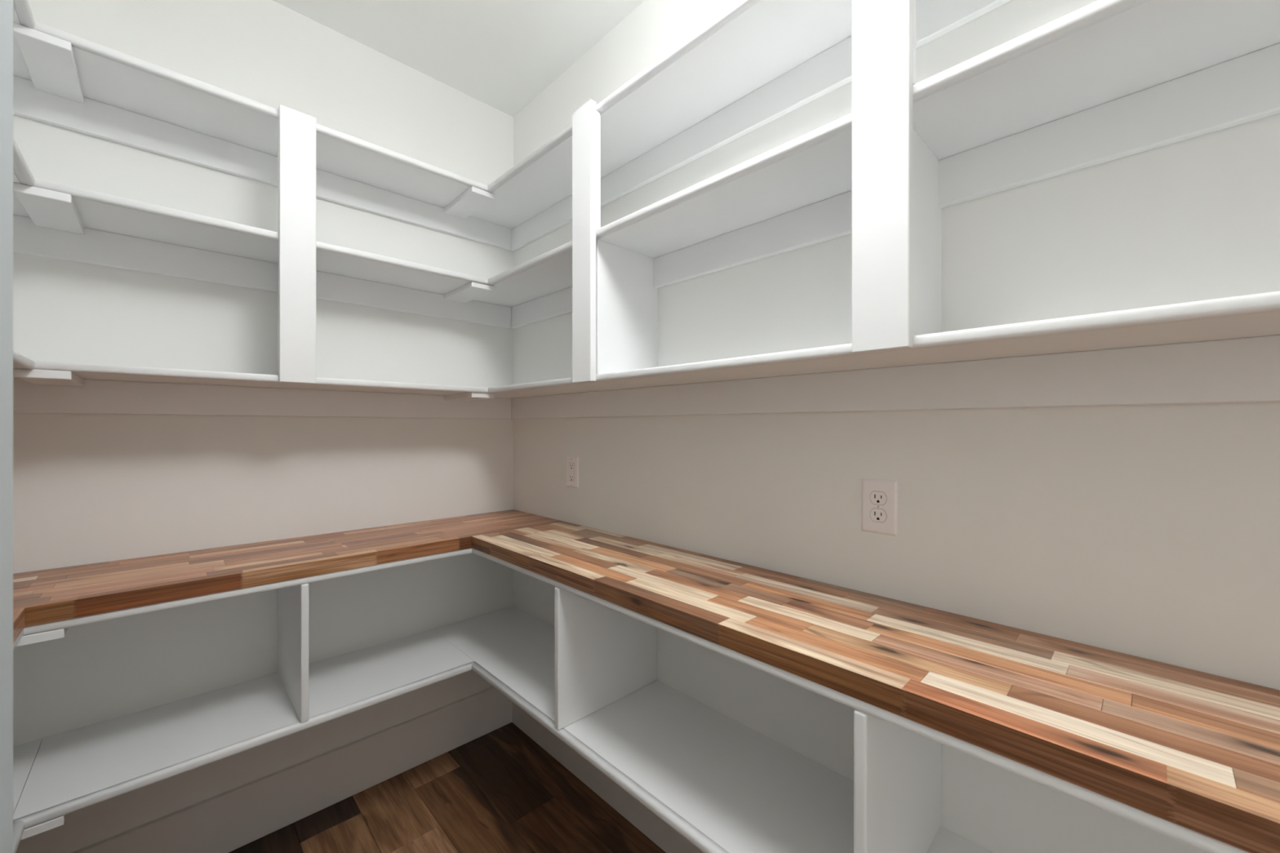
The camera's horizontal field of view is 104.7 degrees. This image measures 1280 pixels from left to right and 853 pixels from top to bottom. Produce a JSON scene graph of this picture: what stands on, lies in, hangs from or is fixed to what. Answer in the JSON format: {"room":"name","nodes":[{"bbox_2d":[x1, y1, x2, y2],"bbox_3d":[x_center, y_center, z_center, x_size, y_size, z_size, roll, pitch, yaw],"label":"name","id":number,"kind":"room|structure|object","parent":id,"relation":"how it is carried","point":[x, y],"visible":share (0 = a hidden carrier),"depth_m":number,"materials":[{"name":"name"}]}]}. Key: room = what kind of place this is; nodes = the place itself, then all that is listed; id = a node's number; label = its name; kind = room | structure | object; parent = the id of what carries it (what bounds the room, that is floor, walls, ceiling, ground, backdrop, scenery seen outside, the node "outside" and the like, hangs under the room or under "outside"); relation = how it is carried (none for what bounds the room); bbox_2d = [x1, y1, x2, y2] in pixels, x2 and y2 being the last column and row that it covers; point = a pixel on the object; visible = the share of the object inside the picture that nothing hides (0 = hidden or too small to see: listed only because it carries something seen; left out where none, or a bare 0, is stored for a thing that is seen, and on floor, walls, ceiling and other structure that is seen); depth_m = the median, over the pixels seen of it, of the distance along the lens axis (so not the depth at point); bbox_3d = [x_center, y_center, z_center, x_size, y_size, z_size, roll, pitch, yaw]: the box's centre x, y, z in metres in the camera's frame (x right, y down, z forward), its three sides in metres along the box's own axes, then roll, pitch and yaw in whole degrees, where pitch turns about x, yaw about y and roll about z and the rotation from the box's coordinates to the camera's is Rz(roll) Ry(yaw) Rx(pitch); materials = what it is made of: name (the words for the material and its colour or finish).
{"room":"food storage area","nodes":[
{"label":"food storage area","id":0,"kind":"room"},
{"bbox_2d":[13,0,513,852],"bbox_3d":[-1.186,-0.036,1.610,1.867,2.628,0.100,0,0,-44],"label":"wall","id":1,"kind":"structure","parent":0,"point":[88,488],"depth_m":1.50,"materials":[{"name":"paint"}]},
{"bbox_2d":[13,629,474,829],"bbox_3d":[-1.018,0.790,1.438,0.965,0.019,0.381,0,0,-44],"label":"shelf","id":2,"kind":"object","parent":1,"relation":"attached to","point":[74,770],"visible":0.85,"depth_m":1.30,"materials":[{"name":"paint"}]},
{"bbox_2d":[277,583,309,723],"bbox_3d":[-1.016,0.598,1.442,0.018,0.366,0.379,0,0,-44],"label":"divider panel","id":3,"kind":"object","parent":2,"relation":"on","point":[293,602],"visible":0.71,"depth_m":1.35,"materials":[{"name":"paint"}]},
{"bbox_2d":[22,547,471,635],"bbox_3d":[-1.019,0.406,1.438,0.968,0.019,0.380,0,0,-44],"label":"support","id":4,"kind":"object","parent":1,"relation":"attached to","point":[33,629],"visible":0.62,"depth_m":1.19,"materials":[{"name":"paint"}]},
{"bbox_2d":[13,627,68,648],"bbox_3d":[-1.100,0.415,0.624,0.423,0.038,1.440,0,0,-44],"label":"support","id":5,"kind":"object","parent":4,"relation":"on","point":[21,640],"visible":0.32,"depth_m":0.99,"materials":[{"name":"paint"}]},
{"bbox_2d":[13,608,24,643],"bbox_3d":[-0.986,0.377,0.469,0.372,0.038,1.057,0,0,-44],"label":"countertop","id":6,"kind":"structure","parent":5,"relation":"on","point":[18,614],"depth_m":0.94,"materials":[{"name":"brown wood"}]},
{"bbox_2d":[13,509,563,626],"bbox_3d":[-1.019,0.377,1.436,1.664,0.038,0.380,0,0,-44],"label":"countertop","id":7,"kind":"structure","parent":4,"relation":"on","point":[55,594],"depth_m":1.30,"materials":[{"name":"brown wood"}]},
{"bbox_2d":[13,21,511,250],"bbox_3d":[-1.064,-0.818,1.469,1.648,0.108,0.272,0,0,-44],"label":"wall shelf","id":8,"kind":"object","parent":1,"relation":"attached to","point":[129,100],"visible":0.88,"depth_m":1.40,"materials":[{"name":"paint"}]},
{"bbox_2d":[13,177,511,328],"bbox_3d":[-1.064,-0.481,1.469,1.648,0.108,0.272,0,0,-44],"label":"wall shelf","id":9,"kind":"object","parent":1,"relation":"attached to","point":[120,233],"visible":0.88,"depth_m":1.42,"materials":[{"name":"paint"}]},
{"bbox_2d":[277,104,315,383],"bbox_3d":[-0.957,-0.500,1.380,0.084,0.753,0.034,0,0,-44],"label":"post","id":10,"kind":"object","parent":9,"relation":"attached to","point":[296,130],"visible":1,"depth_m":1.37,"materials":[{"name":"paint"}]},
{"bbox_2d":[13,360,511,418],"bbox_3d":[-1.064,-0.089,1.469,1.648,0.108,0.272,0,0,-44],"label":"wall shelf","id":11,"kind":"object","parent":1,"relation":"attached to","point":[107,388],"visible":0.9,"depth_m":1.45,"materials":[{"name":"paint"}]},
{"bbox_2d":[277,292,278,374],"bbox_3d":[-1.059,-0.330,1.487,0.019,0.373,0.254,0,0,-44],"label":"divider panel","id":12,"kind":"object","parent":11,"relation":"on","point":[277,292],"visible":0.1,"depth_m":1.56,"materials":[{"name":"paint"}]},
{"bbox_2d":[71,686,511,852],"bbox_3d":[-1.146,1.183,1.568,1.667,0.177,0.016,0,0,-44],"label":"baseboard","id":13,"kind":"structure","parent":1,"relation":"attached to","point":[228,821],"depth_m":1.62,"materials":[{"name":"paint"}]},
{"bbox_2d":[228,722,666,852],"bbox_3d":[0.097,1.322,0.277,1.867,0.100,3.800,0,0,-44],"label":"floor","id":14,"kind":"structure","parent":0,"point":[499,791],"depth_m":1.62,"materials":[{"name":"brown wood"}]},
{"bbox_2d":[272,0,644,116],"bbox_3d":[0.097,-1.400,0.277,1.867,0.100,3.800,0,0,-44],"label":"ceiling","id":15,"kind":"structure","parent":0,"point":[502,55],"depth_m":1.70,"materials":[{"name":"paint"}]},
{"bbox_2d":[513,0,1279,852],"bbox_3d":[0.768,-0.036,0.854,0.100,2.628,3.700,0,0,-44],"label":"wall","id":16,"kind":"structure","parent":0,"point":[1150,531],"depth_m":0.92,"materials":[{"name":"paint"}]},
{"bbox_2d":[566,456,578,488],"bbox_3d":[-0.252,0.167,1.835,0.008,0.115,0.073,0,0,-44],"label":"wall outlet","id":17,"kind":"object","parent":16,"relation":"attached to","point":[572,462],"visible":1,"depth_m":1.83,"materials":[{"name":"white plastic"}]},
{"bbox_2d":[568,462,573,480],"bbox_3d":[-0.254,0.167,1.833,0.001,0.065,0.032,0,0,-44],"label":"socket","id":18,"kind":"object","parent":17,"relation":"attached to","point":[571,464],"depth_m":1.83,"materials":[{"name":"white plastic"}]},
{"bbox_2d":[511,701,703,852],"bbox_3d":[0.697,1.183,0.844,0.016,0.177,3.584,0,0,-44],"label":"baseboard","id":19,"kind":"structure","parent":16,"relation":"attached to","point":[670,841],"depth_m":1.67,"materials":[{"name":"paint"}]},
{"bbox_2d":[432,606,993,852],"bbox_3d":[0.565,0.790,0.727,0.369,0.019,3.600,0,0,-44],"label":"shelf","id":20,"kind":"object","parent":16,"relation":"attached to","point":[722,784],"visible":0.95,"depth_m":1.16,"materials":[{"name":"paint"}]},
{"bbox_2d":[554,586,657,729],"bbox_3d":[-0.084,0.598,1.402,0.367,0.366,0.019,0,0,-44],"label":"divider panel","id":21,"kind":"object","parent":20,"relation":"on","point":[603,655],"visible":0.77,"depth_m":1.35,"materials":[{"name":"paint"}]},
{"bbox_2d":[853,709,941,852],"bbox_3d":[0.451,0.598,0.846,0.367,0.366,0.019,0,0,-44],"label":"divider panel","id":22,"kind":"object","parent":20,"relation":"on","point":[897,770],"visible":0.62,"depth_m":0.79,"materials":[{"name":"paint"}]},
{"bbox_2d":[444,0,1012,251],"bbox_3d":[0.585,-0.818,0.747,0.312,0.108,3.600,0,0,-44],"label":"wall shelf","id":23,"kind":"object","parent":16,"relation":"attached to","point":[755,63],"visible":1,"depth_m":1.25,"materials":[{"name":"paint"}]},
{"bbox_2d":[471,547,1248,852],"bbox_3d":[0.565,0.406,0.728,0.368,0.019,3.600,0,0,-44],"label":"support","id":24,"kind":"object","parent":16,"relation":"attached to","point":[1193,838],"visible":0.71,"depth_m":0.64,"materials":[{"name":"paint"}]},
{"bbox_2d":[471,521,1279,852],"bbox_3d":[0.696,0.377,0.590,0.368,0.038,3.217,0,0,-44],"label":"countertop","id":25,"kind":"structure","parent":24,"relation":"on","point":[1198,752],"depth_m":0.72,"materials":[{"name":"brown wood"}]},
{"bbox_2d":[444,0,1279,328],"bbox_3d":[0.585,-0.481,0.747,0.312,0.108,3.600,0,0,-44],"label":"wall shelf","id":26,"kind":"object","parent":16,"relation":"attached to","point":[1103,81],"visible":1,"depth_m":0.81,"materials":[{"name":"paint"}]},
{"bbox_2d":[572,99,600,383],"bbox_3d":[-0.148,-0.500,1.360,0.034,0.753,0.084,0,0,-44],"label":"post","id":27,"kind":"object","parent":26,"relation":"attached to","point":[586,121],"visible":0.95,"depth_m":1.34,"materials":[{"name":"paint"}]},
{"bbox_2d":[852,0,915,353],"bbox_3d":[0.393,-0.500,0.798,0.034,0.753,0.088,0,0,-44],"label":"post","id":28,"kind":"object","parent":26,"relation":"attached to","point":[884,31],"visible":1,"depth_m":0.78,"materials":[{"name":"paint"}]},
{"bbox_2d":[444,291,1279,418],"bbox_3d":[0.585,-0.089,0.747,0.312,0.108,3.600,0,0,-44],"label":"wall shelf","id":29,"kind":"object","parent":16,"relation":"attached to","point":[1223,349],"visible":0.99,"depth_m":0.85,"materials":[{"name":"paint"}]},
{"bbox_2d":[595,239,657,374],"bbox_3d":[-0.037,-0.330,1.446,0.239,0.373,0.019,0,0,-44],"label":"divider panel","id":30,"kind":"object","parent":29,"relation":"on","point":[627,296],"visible":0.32,"depth_m":1.42,"materials":[{"name":"paint"}]},
{"bbox_2d":[912,128,941,335],"bbox_3d":[0.497,-0.330,0.891,0.239,0.373,0.019,0,0,-44],"label":"divider panel","id":31,"kind":"object","parent":29,"relation":"on","point":[926,211],"visible":0.3,"depth_m":0.90,"materials":[{"name":"paint"}]},
{"bbox_2d":[861,478,897,536],"bbox_3d":[0.506,0.169,1.048,0.007,0.115,0.073,0,0,-44],"label":"wall outlet","id":32,"kind":"object","parent":16,"relation":"attached to","point":[879,497],"visible":1,"depth_m":1.04,"materials":[{"name":"white plastic"}]},
{"bbox_2d":[870,508,886,522],"bbox_3d":[0.504,0.187,1.046,0.001,0.027,0.033,0,0,-44],"label":"socket","id":33,"kind":"object","parent":32,"relation":"attached to","point":[877,515],"depth_m":1.05,"materials":[{"name":"white plastic"}]},
{"bbox_2d":[870,491,886,505],"bbox_3d":[0.504,0.150,1.046,0.001,0.027,0.033,0,0,-44],"label":"socket","id":34,"kind":"object","parent":32,"relation":"attached to","point":[877,498],"depth_m":1.05,"materials":[{"name":"white plastic"}]},
{"bbox_3d":[-0.505,-0.036,-0.372,0.100,2.628,3.700,0,0,-44],"label":"wall","id":35,"kind":"structure","parent":0,"visible":0},
{"bbox_2d":[13,738,66,852],"bbox_3d":[-1.100,0.799,0.624,0.423,0.038,1.440,0,0,-44],"label":"shelf","id":36,"kind":"object","parent":35,"relation":"attached to","point":[24,755],"visible":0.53,"depth_m":1.08,"materials":[{"name":"paint"}]},
{"bbox_2d":[13,0,84,103],"bbox_3d":[-1.100,-0.818,0.624,0.423,0.108,1.440,0,0,-44],"label":"wall shelf","id":37,"kind":"object","parent":35,"relation":"attached to","point":[48,61],"visible":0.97,"depth_m":1.12,"materials":[{"name":"paint"}]},
{"bbox_2d":[13,137,84,234],"bbox_3d":[-1.100,-0.481,0.624,0.423,0.108,1.440,0,0,-44],"label":"wall shelf","id":38,"kind":"object","parent":35,"relation":"attached to","point":[46,208],"visible":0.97,"depth_m":1.11,"materials":[{"name":"paint"}]},
{"bbox_2d":[13,351,84,386],"bbox_3d":[-1.100,-0.089,0.624,0.423,0.108,1.440,0,0,-44],"label":"wall shelf","id":39,"kind":"object","parent":35,"relation":"attached to","point":[23,366],"visible":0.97,"depth_m":1.07,"materials":[{"name":"paint"}]},
{"bbox_3d":[-0.535,-0.036,0.085,0.489,2.628,0.120,0,0,-44],"label":"wall","id":40,"kind":"structure","parent":0,"visible":0},
{"bbox_2d":[0,0,13,852],"bbox_3d":[-0.352,-0.039,0.258,0.015,2.622,0.124,0,0,-44],"label":"trim","id":41,"kind":"structure","parent":40,"relation":"attached to","point":[6,6],"depth_m":0.29,"materials":[{"name":"paint"}]}
]}

